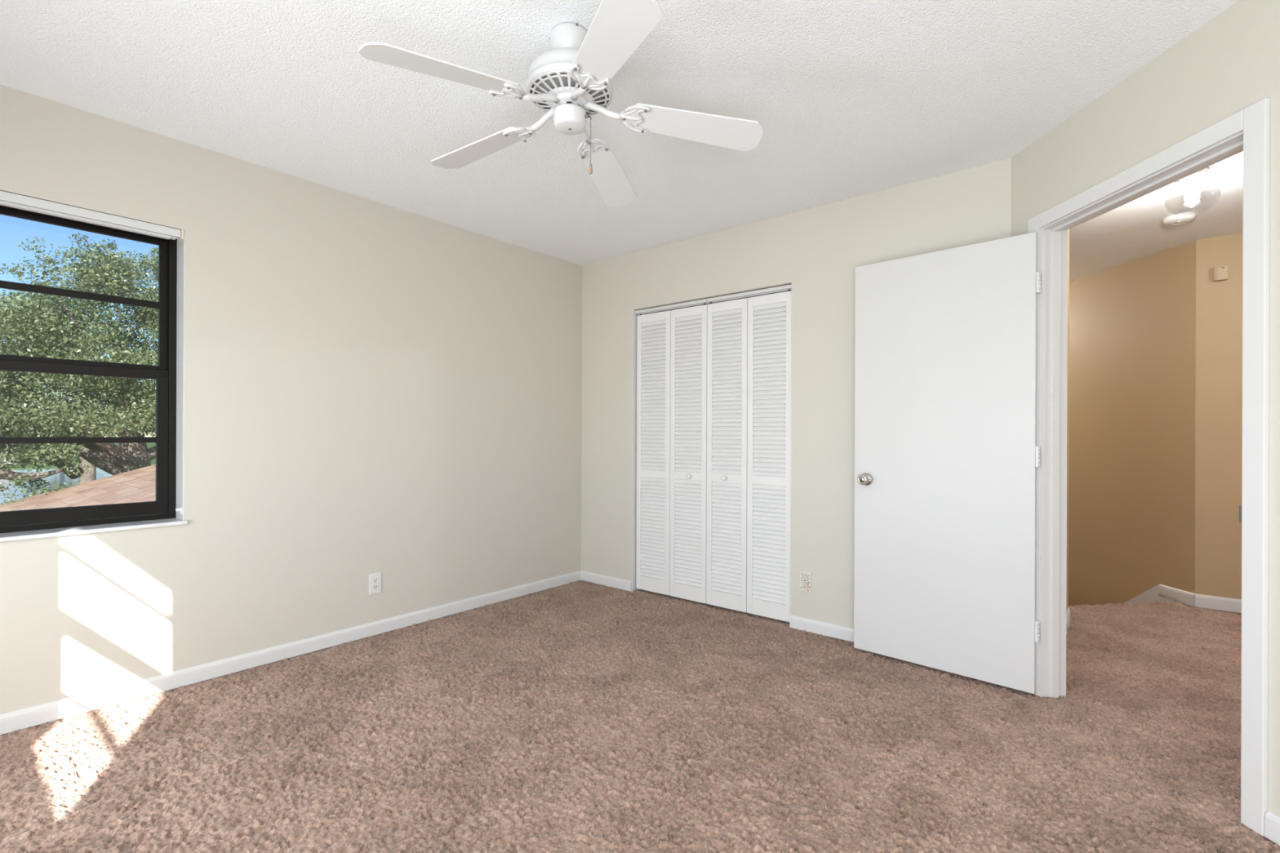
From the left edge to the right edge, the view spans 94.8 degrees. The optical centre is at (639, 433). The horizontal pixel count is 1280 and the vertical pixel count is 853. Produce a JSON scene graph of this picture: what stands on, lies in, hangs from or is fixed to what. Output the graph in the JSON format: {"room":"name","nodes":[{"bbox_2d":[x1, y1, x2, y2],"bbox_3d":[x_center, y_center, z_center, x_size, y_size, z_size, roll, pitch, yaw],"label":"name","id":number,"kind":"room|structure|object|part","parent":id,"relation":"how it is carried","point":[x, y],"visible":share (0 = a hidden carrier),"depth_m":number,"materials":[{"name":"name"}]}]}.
{"room":"empty bedroom","nodes":[
{"label":"empty bedroom","id":0,"kind":"room"},
{"bbox_2d":[0,84,582,734],"bbox_3d":[-1.517,-0.088,3.444,0.200,2.640,4.900,0,0,39],"label":"wall","id":1,"kind":"structure","parent":0,"point":[371,387],"depth_m":3.02,"materials":[{"name":"grey paint"}]},
{"bbox_2d":[0,204,177,533],"bbox_3d":[-2.513,-0.264,2.306,0.064,1.305,1.115,0,0,39],"label":"window","id":2,"kind":"structure","parent":1,"relation":"in","point":[88,311],"depth_m":2.49,"materials":[{"name":"black metal"}]},
{"bbox_3d":[-2.508,0.029,2.300,0.003,0.575,1.013,0,0,39],"label":"pane","id":3,"kind":"part","parent":2,"relation":"part of","materials":[{"name":"clear glass"}]},
{"bbox_3d":[-2.526,-0.572,2.317,0.003,0.608,1.025,0,0,39],"label":"pane","id":4,"kind":"part","parent":2,"relation":"part of","materials":[{"name":"clear glass"}]},
{"bbox_3d":[-2.525,-0.573,2.317,0.022,0.630,1.055,0,0,39],"label":"sash","id":5,"kind":"part","parent":2,"relation":"part of","materials":[{"name":"black metal"}]},
{"bbox_3d":[-2.506,0.038,2.299,0.030,0.654,1.055,0,0,39],"label":"sash","id":6,"kind":"part","parent":2,"relation":"part of","materials":[{"name":"black metal"}]},
{"bbox_2d":[0,191,183,240],"bbox_3d":[-2.411,-0.891,2.229,0.044,0.048,1.098,0,0,39],"label":"blind headrail","id":7,"kind":"object","parent":1,"relation":"attached to","point":[7,199],"visible":1,"depth_m":2.40,"materials":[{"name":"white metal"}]},
{"bbox_2d":[0,518,187,542],"bbox_3d":[-2.457,0.397,2.257,0.180,0.016,1.135,0,0,39],"label":"window sill","id":8,"kind":"structure","parent":1,"relation":"attached to","point":[17,535],"depth_m":2.41,"materials":[{"name":"stone"}]},
{"bbox_2d":[175,506,182,514],"bbox_3d":[-2.080,0.348,2.652,0.024,0.032,0.020,0,0,39],"label":"clip","id":9,"kind":"object","parent":1,"relation":"attached to","point":[180,508],"visible":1,"depth_m":2.65,"materials":[{"name":"white plastic"}]},
{"bbox_2d":[176,230,185,520],"bbox_3d":[-2.093,-0.262,2.680,0.117,1.305,0.004,0,0,39],"label":"trim reveal","id":10,"kind":"structure","parent":1,"relation":"attached to","point":[180,244],"depth_m":2.67,"materials":[{"name":"white paint"}]},
{"bbox_2d":[0,570,581,734],"bbox_3d":[-1.661,1.096,3.106,0.013,0.072,3.800,0,0,39],"label":"baseboard","id":11,"kind":"structure","parent":1,"relation":"attached to","point":[11,722],"depth_m":2.81,"materials":[{"name":"white paint"}]},
{"bbox_2d":[368,572,381,595],"bbox_3d":[-1.492,0.845,3.314,0.008,0.115,0.070,0,0,39],"label":"wall outlet","id":12,"kind":"object","parent":1,"relation":"attached to","point":[375,580],"visible":1,"depth_m":3.31,"materials":[{"name":"white plastic"}]},
{"bbox_2d":[372,584,378,589],"bbox_3d":[-1.490,0.864,3.313,0.003,0.027,0.035,0,0,39],"label":"receptacle","id":13,"kind":"object","parent":12,"relation":"attached to","point":[374,586],"depth_m":3.31,"materials":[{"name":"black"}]},
{"bbox_2d":[372,577,378,582],"bbox_3d":[-1.490,0.825,3.313,0.003,0.027,0.035,0,0,39],"label":"receptacle","id":14,"kind":"object","parent":12,"relation":"attached to","point":[375,580],"depth_m":3.31,"materials":[{"name":"white plastic"}]},
{"bbox_2d":[0,0,1243,281],"bbox_3d":[2.763,-1.367,3.602,6.600,0.150,10.420,0,0,39],"label":"ceiling","id":15,"kind":"structure","parent":0,"point":[850,99],"depth_m":2.26,"materials":[{"name":"white paint"}]},
{"bbox_2d":[358,0,763,207],"bbox_3d":[-0.268,-1.073,1.931,1.209,0.459,1.218,0,0,39],"label":"ceiling fan","id":16,"kind":"object","parent":15,"relation":"hanging from","point":[571,82],"visible":1,"depth_m":1.88,"materials":[{"name":"white plastic"}]},
{"bbox_3d":[-0.554,-1.024,1.658,0.435,0.006,0.142,-9,18,-39],"label":"blade","id":17,"kind":"part","parent":16,"relation":"part of","materials":[{"name":"white laminate"}]},
{"bbox_3d":[-0.586,-1.039,2.152,0.435,0.006,0.142,-3,10,32],"label":"blade","id":18,"kind":"part","parent":16,"relation":"part of","materials":[{"name":"white laminate"}]},
{"bbox_3d":[-0.229,-1.096,1.926,0.271,0.024,0.271,0,0,39],"label":"vent plate","id":19,"kind":"part","parent":16,"relation":"part of","materials":[{"name":"white metal"}]},
{"bbox_3d":[-0.229,-1.133,1.926,0.256,0.060,0.256,0,0,39],"label":"motor","id":20,"kind":"part","parent":16,"relation":"part of","materials":[{"name":"grey metal"}]},
{"bbox_3d":[-0.169,-0.957,1.914,0.021,0.161,0.010,0,0,11],"label":"pull chain","id":21,"kind":"part","parent":16,"relation":"part of","materials":[{"name":"silver metal"}]},
{"bbox_3d":[-0.125,-1.018,2.333,0.142,0.006,0.435,-12,-11,12],"label":"blade","id":22,"kind":"part","parent":16,"relation":"part of","materials":[{"name":"white laminate"}]},
{"bbox_3d":[-0.074,-1.024,1.535,0.142,0.006,0.435,13,2,-22],"label":"blade","id":23,"kind":"part","parent":16,"relation":"part of","materials":[{"name":"white laminate"}]},
{"bbox_3d":[0.190,-1.017,1.953,0.435,0.006,0.142,8,-12,-4],"label":"blade","id":24,"kind":"part","parent":16,"relation":"part of","materials":[{"name":"white wood"}]},
{"bbox_2d":[1162,212,1195,225],"bbox_3d":[3.204,-1.270,3.497,0.144,0.040,0.144,0,0,39],"label":"smoke detector","id":25,"kind":"object","parent":15,"relation":"attached to","point":[1184,217],"visible":1,"depth_m":3.46,"materials":[{"name":"white plastic"}]},
{"bbox_2d":[1174,167,1209,200],"bbox_3d":[2.733,-1.191,2.913,0.204,0.202,0.204,0,0,39],"label":"ceiling light","id":26,"kind":"object","parent":15,"relation":"attached to","point":[1192,193],"visible":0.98,"depth_m":2.89,"materials":[{"name":"white glass"}]},
{"bbox_3d":[2.733,-1.200,2.913,0.060,0.090,0.060,0,0,39],"label":"bulb","id":27,"kind":"part","parent":26,"relation":"part of","materials":[{"name":"white glass"}]},
{"bbox_2d":[0,580,1279,852],"bbox_3d":[1.332,1.198,1.954,6.500,0.128,6.228,0,0,39],"label":"floor","id":28,"kind":"structure","parent":0,"point":[1185,691],"depth_m":2.13,"materials":[{"name":"brown carpet"}]},
{"bbox_2d":[642,289,791,315],"bbox_3d":[0.632,-0.080,4.323,2.000,2.640,0.770,0,0,39],"label":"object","id":29,"kind":"structure","parent":0,"point":[791,290],"depth_m":4.71,"materials":[{"name":"white metal"}]},
{"bbox_2d":[581,158,1011,640],"bbox_3d":[0.698,-0.080,3.699,2.895,2.640,0.110,0,0,39],"label":"wall","id":30,"kind":"structure","parent":0,"point":[818,251],"depth_m":3.41,"materials":[{"name":"grey paint"}]},
{"bbox_2d":[581,570,631,591],"bbox_3d":[-0.263,1.101,4.407,0.517,0.072,0.013,0,0,39],"label":"baseboard","id":31,"kind":"structure","parent":30,"relation":"attached to","point":[606,580],"depth_m":4.39,"materials":[{"name":"white paint"}]},
{"bbox_2d":[631,284,791,614],"bbox_3d":[0.454,0.126,3.901,1.228,2.038,0.108,0,0,39],"label":"door frame","id":32,"kind":"structure","parent":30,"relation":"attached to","point":[784,287],"depth_m":4.25,"materials":[{"name":"white paint"}]},
{"bbox_2d":[635,302,706,603],"bbox_3d":[0.205,0.128,4.073,0.598,1.990,0.058,0,0,39],"label":"door","id":33,"kind":"structure","parent":32,"relation":"attached to","point":[672,344],"depth_m":4.06,"materials":[{"name":"white paint"}]},
{"bbox_3d":[0.215,-0.879,4.088,0.608,0.028,0.036,0,0,39],"label":"rail","id":34,"kind":"part","parent":32,"relation":"part of","materials":[{"name":"white paint"}]},
{"bbox_2d":[706,288,791,622],"bbox_3d":[0.670,0.129,3.690,0.598,1.990,0.058,0,0,39],"label":"door","id":35,"kind":"structure","parent":32,"relation":"attached to","point":[748,526],"depth_m":3.68,"materials":[{"name":"white paint"}]},
{"bbox_3d":[0.687,-0.878,3.699,0.608,0.028,0.036,0,0,39],"label":"rail","id":36,"kind":"part","parent":32,"relation":"part of","materials":[{"name":"white paint"}]},
{"bbox_2d":[799,570,811,592],"bbox_3d":[0.957,0.857,3.406,0.070,0.115,0.008,0,0,39],"label":"wall outlet","id":37,"kind":"object","parent":30,"relation":"attached to","point":[805,584],"visible":1,"depth_m":3.40,"materials":[{"name":"white plastic"}]},
{"bbox_2d":[801,582,808,587],"bbox_3d":[0.956,0.877,3.405,0.039,0.032,0.002,0,0,39],"label":"receptacle","id":38,"kind":"object","parent":37,"relation":"attached to","point":[804,584],"depth_m":3.40,"materials":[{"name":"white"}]},
{"bbox_2d":[801,575,808,581],"bbox_3d":[0.955,0.838,3.404,0.039,0.032,0.003,0,0,39],"label":"receptacle","id":39,"kind":"object","parent":37,"relation":"attached to","point":[804,578],"depth_m":3.40,"materials":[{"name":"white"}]},
{"bbox_2d":[789,614,853,642],"bbox_3d":[1.309,1.107,3.113,1.100,0.072,0.013,0,0,39],"label":"baseboard","id":40,"kind":"structure","parent":30,"relation":"attached to","point":[836,631],"depth_m":3.33,"materials":[{"name":"white paint"}]},
{"bbox_2d":[1066,229,1069,612],"bbox_3d":[2.210,-0.074,3.179,0.100,2.640,1.270,0,0,39],"label":"wall","id":41,"kind":"structure","parent":0,"point":[1068,351],"depth_m":3.58,"materials":[{"name":"beige paint"}]},
{"bbox_2d":[1066,607,1071,634],"bbox_3d":[2.265,1.107,3.163,0.013,0.078,1.180,0,0,39],"label":"baseboard","id":42,"kind":"structure","parent":41,"relation":"attached to","point":[1068,613],"depth_m":3.50,"materials":[{"name":"white paint"}]},
{"bbox_2d":[1068,240,1195,606],"bbox_3d":[3.667,1.256,5.617,0.100,5.290,3.400,0,0,-3],"label":"wall","id":43,"kind":"structure","parent":0,"point":[1132,417],"depth_m":4.40,"materials":[{"name":"beige paint"}]},
{"bbox_2d":[1010,0,1279,817],"bbox_3d":[1.822,-0.075,1.597,0.055,2.640,2.347,0,0,-3],"label":"wall","id":44,"kind":"structure","parent":0,"point":[1230,64],"depth_m":1.88,"materials":[{"name":"grey paint"}]},
{"bbox_2d":[1027,97,1270,835],"bbox_3d":[1.818,0.099,2.156,0.130,2.110,0.961,0,0,-3],"label":"doorway","id":45,"kind":"structure","parent":44,"relation":"in","point":[1247,131],"depth_m":1.81,"materials":[{"name":"white paint"}]},
{"bbox_2d":[853,231,1040,693],"bbox_3d":[1.438,0.127,2.831,0.816,2.004,0.160,0,0,43],"label":"door","id":46,"kind":"structure","parent":45,"relation":"attached to","point":[947,453],"depth_m":2.78,"materials":[{"name":"white paint"}]},
{"bbox_3d":[1.155,0.237,3.033,0.066,0.066,0.062,0,0,43],"label":"knob","id":47,"kind":"part","parent":46,"relation":"part of","materials":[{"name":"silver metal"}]},
{"bbox_3d":[1.741,0.095,2.601,0.016,2.102,0.064,0,0,-3],"label":"casing","id":48,"kind":"part","parent":45,"relation":"part of","materials":[{"name":"white paint"}]},
{"bbox_3d":[1.764,-0.926,2.151,0.016,0.060,0.837,0,0,-3],"label":"head casing","id":49,"kind":"part","parent":45,"relation":"part of","materials":[{"name":"white paint"}]},
{"bbox_3d":[1.799,0.239,1.741,0.044,0.057,0.004,0,0,3],"label":"strike plate","id":50,"kind":"part","parent":45,"relation":"part of","materials":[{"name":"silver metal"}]},
{"bbox_3d":[1.781,0.095,1.703,0.016,2.102,0.060,0,0,-3],"label":"casing","id":51,"kind":"part","parent":45,"relation":"part of","materials":[{"name":"white paint"}]},
{"bbox_2d":[1264,811,1279,845],"bbox_3d":[1.806,1.108,1.097,0.013,0.072,1.149,0,0,-3],"label":"baseboard","id":52,"kind":"structure","parent":44,"relation":"attached to","point":[1272,821],"depth_m":1.65,"materials":[{"name":"white paint"}]},
{"bbox_2d":[1195,232,1243,611],"bbox_3d":[4.724,-0.065,3.136,2.575,2.640,0.100,0,0,39],"label":"wall","id":53,"kind":"structure","parent":0,"point":[1219,304],"depth_m":3.84,"materials":[{"name":"beige paint"}]},
{"bbox_2d":[1213,265,1228,281],"bbox_3d":[3.780,-1.044,3.829,0.071,0.090,0.036,0,0,39],"label":"sensor","id":54,"kind":"object","parent":53,"relation":"attached to","point":[1220,273],"visible":1,"depth_m":3.82,"materials":[{"name":"beige paint"}]},
{"bbox_3d":[2.517,1.252,5.434,2.485,5.290,2.740,0,0,39],"label":"wall","id":55,"kind":"structure","parent":0,"visible":0},
{"bbox_2d":[1124,584,1241,613],"bbox_3d":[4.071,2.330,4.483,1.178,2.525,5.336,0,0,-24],"label":"baseboard","id":56,"kind":"structure","parent":55,"relation":"attached to","point":[1159,593],"depth_m":3.96,"materials":[{"name":"white paint"}]}
]}

